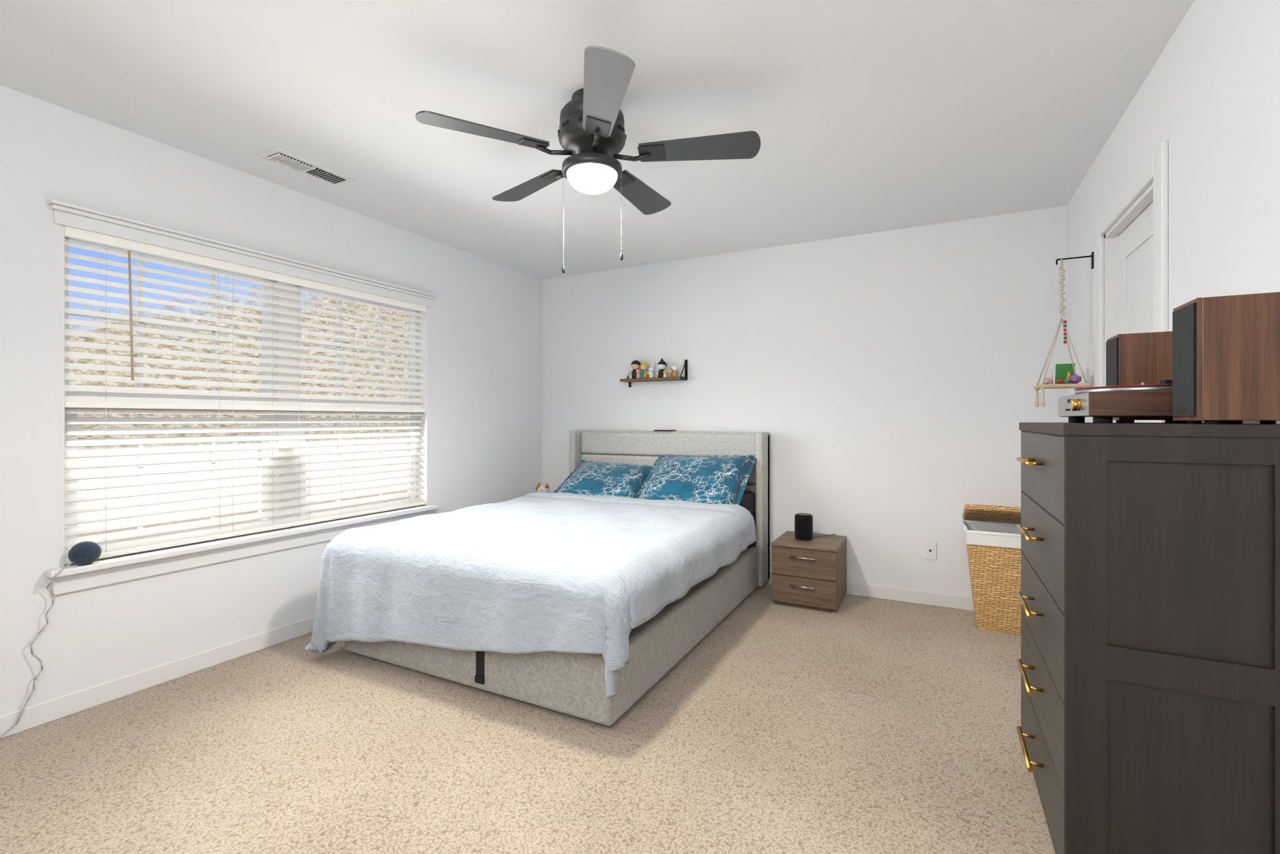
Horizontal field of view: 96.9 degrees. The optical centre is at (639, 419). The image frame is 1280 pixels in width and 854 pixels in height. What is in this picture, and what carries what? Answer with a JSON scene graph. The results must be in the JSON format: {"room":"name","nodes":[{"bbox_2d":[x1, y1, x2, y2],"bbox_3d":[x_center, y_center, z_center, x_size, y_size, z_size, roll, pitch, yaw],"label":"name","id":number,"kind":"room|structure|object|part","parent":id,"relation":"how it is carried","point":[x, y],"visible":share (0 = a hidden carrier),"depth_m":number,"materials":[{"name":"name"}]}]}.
{"room":"bedroom","nodes":[
{"label":"bedroom","id":0,"kind":"room"},
{"bbox_2d":[0,85,542,714],"bbox_3d":[-2.011,-0.030,3.008,0.140,2.440,4.690,0,0,27],"label":"wall","id":1,"kind":"structure","parent":0,"point":[485,318],"depth_m":2.59,"materials":[{"name":"white paint"}]},
{"bbox_2d":[64,236,419,549],"bbox_3d":[-1.978,-0.100,3.137,0.070,1.380,1.850,0,0,27],"label":"window","id":2,"kind":"structure","parent":1,"relation":"in","point":[140,263],"depth_m":3.06,"materials":[{"name":"white paint"}]},
{"bbox_2d":[45,198,439,594],"bbox_3d":[-1.911,-0.084,3.102,0.172,1.557,1.950,0,0,27],"label":"window frame","id":3,"kind":"structure","parent":1,"relation":"in","point":[74,577],"depth_m":2.74,"materials":[{"name":"white wood"}]},
{"bbox_2d":[0,561,73,737],"bbox_3d":[-2.358,0.876,2.056,0.077,0.617,0.453,0,0,25],"label":"power cord","id":4,"kind":"object","parent":3,"relation":"on","point":[35,656],"visible":1,"depth_m":2.19,"materials":[{"name":"white plastic"}]},
{"bbox_3d":[-2.359,0.876,2.056,0.085,0.617,0.454,0,0,27],"label":"cord","id":5,"kind":"part","parent":4,"relation":"part of","materials":[{"name":"grey plastic"}]},
{"bbox_2d":[68,541,101,565],"bbox_3d":[-2.261,0.544,2.310,0.085,0.095,0.100,0,0,27],"label":"dot","id":6,"kind":"object","parent":3,"relation":"on","point":[82,553],"depth_m":2.29,"materials":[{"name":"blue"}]},
{"bbox_2d":[64,225,426,564],"bbox_3d":[-1.914,-0.098,3.104,0.084,1.368,1.830,0,0,27],"label":"window blinds","id":7,"kind":"object","parent":3,"relation":"attached to","point":[73,404],"depth_m":2.81,"materials":[{"name":"white plastic"}]},
{"bbox_2d":[0,571,973,738],"bbox_3d":[-0.267,1.147,2.104,3.790,0.085,4.690,0,0,27],"label":"baseboard","id":8,"kind":"structure","parent":1,"relation":"attached to","point":[46,711],"depth_m":2.64,"materials":[{"name":"white paint"}]},
{"bbox_2d":[0,583,1055,853],"bbox_3d":[-0.267,1.240,2.104,4.070,0.100,4.970,0,0,27],"label":"floor","id":9,"kind":"structure","parent":0,"point":[869,725],"depth_m":1.96,"materials":[{"name":"carpet"}]},
{"bbox_2d":[304,429,769,725],"bbox_3d":[-0.331,0.635,3.434,1.797,1.110,2.358,0,0,27],"label":"bed","id":10,"kind":"object","parent":9,"relation":"on","point":[577,599],"visible":1,"depth_m":2.61,"materials":[{"name":"fabric"}]},
{"bbox_2d":[304,491,756,698],"bbox_3d":[-0.472,0.845,3.163,1.797,0.624,1.746,0,0,27],"label":"comforter","id":11,"kind":"object","parent":10,"relation":"on","point":[538,595],"depth_m":2.50,"materials":[{"name":"white fabric"}]},
{"bbox_2d":[553,459,653,498],"bbox_3d":[-0.260,0.474,4.257,0.710,0.174,0.570,2,28,24],"label":"pillow","id":12,"kind":"object","parent":10,"relation":"on","point":[589,479],"depth_m":4.16,"materials":[{"name":"blue fabric"}]},
{"bbox_2d":[635,454,756,504],"bbox_3d":[0.370,0.434,3.941,0.790,0.184,0.590,-2,35,29],"label":"pillow","id":13,"kind":"object","parent":10,"relation":"on","point":[706,480],"depth_m":3.84,"materials":[{"name":"blue fabric"}]},
{"bbox_3d":[-0.313,0.760,3.437,1.510,0.260,2.065,0,0,27],"label":"mattress","id":14,"kind":"part","parent":10,"relation":"part of","materials":[{"name":"white fabric"}]},
{"bbox_2d":[771,530,846,611],"bbox_3d":[1.115,0.990,3.726,0.404,0.400,0.467,0,0,27],"label":"nightstand","id":15,"kind":"object","parent":9,"relation":"on","point":[812,574],"visible":1,"depth_m":3.56,"materials":[{"name":"brown wood"}]},
{"bbox_2d":[794,512,813,539],"bbox_3d":[1.083,0.707,3.752,0.116,0.164,0.116,0,0,27],"label":"smart speaker","id":16,"kind":"object","parent":15,"relation":"on","point":[803,522],"depth_m":3.71},
{"bbox_2d":[812,533,835,537],"bbox_3d":[1.245,0.923,3.817,0.252,0.294,0.010,0,0,-37],"label":"cable","id":17,"kind":"object","parent":15,"relation":"on","point":[832,534],"visible":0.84,"depth_m":3.82,"materials":[{"name":"black plastic"}]},
{"bbox_3d":[1.242,0.923,3.820,0.114,0.294,0.228,0,0,27],"label":"cord","id":18,"kind":"part","parent":17,"relation":"part of","materials":[{"name":"black plastic"}]},
{"bbox_2d":[961,503,1021,634],"bbox_3d":[2.119,0.837,3.256,0.455,0.706,0.351,0,0,27],"label":"hamper","id":19,"kind":"object","parent":9,"relation":"on","point":[994,549],"visible":0.59,"depth_m":3.17,"materials":[{"name":"wicker"}]},
{"bbox_2d":[1016,422,1279,853],"bbox_3d":[1.322,0.601,1.567,0.446,1.182,0.768,0,0,27],"label":"dresser","id":20,"kind":"object","parent":9,"relation":"on","point":[1149,665],"visible":1,"depth_m":1.25,"materials":[{"name":"brown wood"}]},
{"bbox_2d":[1105,331,1172,422],"bbox_3d":[1.566,-0.125,1.745,0.186,0.270,0.140,0,0,27],"label":"speaker","id":21,"kind":"object","parent":20,"relation":"on","point":[1132,359],"visible":0.52,"depth_m":1.70},
{"bbox_2d":[1058,379,1242,423],"bbox_3d":[1.357,-0.059,1.538,0.336,0.139,0.380,0,0,27],"label":"turntable","id":22,"kind":"object","parent":20,"relation":"on","point":[1100,403],"visible":0.66,"depth_m":1.42,"materials":[{"name":"brown wood"}]},
{"bbox_2d":[1172,291,1279,424],"bbox_3d":[1.300,-0.125,1.232,0.186,0.270,0.140,0,0,27],"label":"speaker","id":23,"kind":"object","parent":20,"relation":"on","point":[1226,349],"visible":0.91,"depth_m":1.19},
{"bbox_3d":[-0.793,0.950,4.738,0.374,0.480,0.427,0,0,27],"label":"nightstand","id":24,"kind":"object","parent":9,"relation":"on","visible":0},
{"bbox_2d":[535,481,549,491],"bbox_3d":[-0.810,0.617,4.728,0.140,0.185,0.128,0,0,27],"label":"plush toy","id":25,"kind":"object","parent":24,"relation":"on","point":[539,488],"visible":0.5,"depth_m":4.69,"materials":[{"name":"white fabric"}]},
{"bbox_2d":[0,0,1194,279],"bbox_3d":[-0.267,-1.300,2.104,4.070,0.100,4.970,0,0,27],"label":"ceiling","id":26,"kind":"structure","parent":0,"point":[867,116],"depth_m":2.20,"materials":[{"name":"white paint"}]},
{"bbox_2d":[256,146,354,186],"bbox_3d":[-1.645,-1.242,2.813,0.155,0.015,0.400,0,0,27],"label":"ceiling vent","id":27,"kind":"object","parent":26,"relation":"attached to","point":[277,155],"depth_m":2.78,"materials":[{"name":"white metal"}]},
{"bbox_2d":[415,45,760,273],"bbox_3d":[-0.167,-0.910,2.258,1.240,0.680,1.195,0,0,27],"label":"ceiling fan","id":28,"kind":"object","parent":26,"relation":"hanging from","point":[591,130],"depth_m":2.12,"materials":[{"name":"black metal"}]},
{"bbox_2d":[542,205,1066,596],"bbox_3d":[0.845,-0.030,4.248,4.070,2.440,0.140,0,0,27],"label":"wall","id":29,"kind":"structure","parent":0,"point":[891,376],"depth_m":3.85,"materials":[{"name":"white paint"}]},
{"bbox_2d":[619,359,687,386],"bbox_3d":[0.103,-0.365,4.482,0.538,0.200,0.123,0,0,27],"label":"wall shelf","id":30,"kind":"object","parent":29,"relation":"attached to","point":[681,378],"visible":1,"depth_m":4.41,"materials":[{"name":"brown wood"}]},
{"bbox_2d":[626,358,683,378],"bbox_3d":[0.104,-0.404,4.484,0.483,0.159,0.095,0,0,27],"label":"figurines","id":31,"kind":"object","parent":30,"relation":"on","point":[635,364],"depth_m":4.50},
{"bbox_2d":[923,540,936,559],"bbox_3d":[1.862,0.840,3.635,0.072,0.116,0.011,0,0,27],"label":"outlet plate","id":32,"kind":"object","parent":29,"relation":"attached to","point":[930,547],"visible":1,"depth_m":3.63,"materials":[{"name":"white plastic"}]},
{"bbox_2d":[1066,0,1279,423],"bbox_3d":[1.478,-0.030,1.200,0.140,2.440,4.690,0,0,27],"label":"wall","id":33,"kind":"structure","parent":0,"point":[1212,92],"depth_m":1.62,"materials":[{"name":"white paint"}]},
{"bbox_2d":[1033,251,1093,406],"bbox_3d":[2.107,-0.440,2.816,0.230,0.750,0.200,0,0,27],"label":"shelf","id":34,"kind":"object","parent":33,"relation":"attached to","point":[1065,375],"visible":0.97,"depth_m":2.81,"materials":[{"name":"white wood"}]},
{"bbox_2d":[1095,140,1168,422],"bbox_3d":[2.006,0.133,2.238,0.158,2.115,0.880,0,0,27],"label":"door frame","id":35,"kind":"structure","parent":33,"relation":"in","point":[1155,169],"depth_m":2.27,"materials":[{"name":"white wood"}]},
{"bbox_2d":[1118,201,1153,422],"bbox_3d":[2.009,0.179,2.237,0.042,1.997,0.668,0,0,27],"label":"door","id":36,"kind":"structure","parent":33,"relation":"in","point":[1135,242],"depth_m":2.32,"materials":[{"name":"white wood"}]},
{"label":"outside","id":37,"kind":"structure","parent":0,"visible":0},
{"bbox_2d":[69,246,408,536],"bbox_3d":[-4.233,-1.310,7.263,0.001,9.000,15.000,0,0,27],"label":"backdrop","id":38,"kind":"structure","parent":37,"point":[74,250],"depth_m":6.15,"materials":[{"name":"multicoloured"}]}
]}

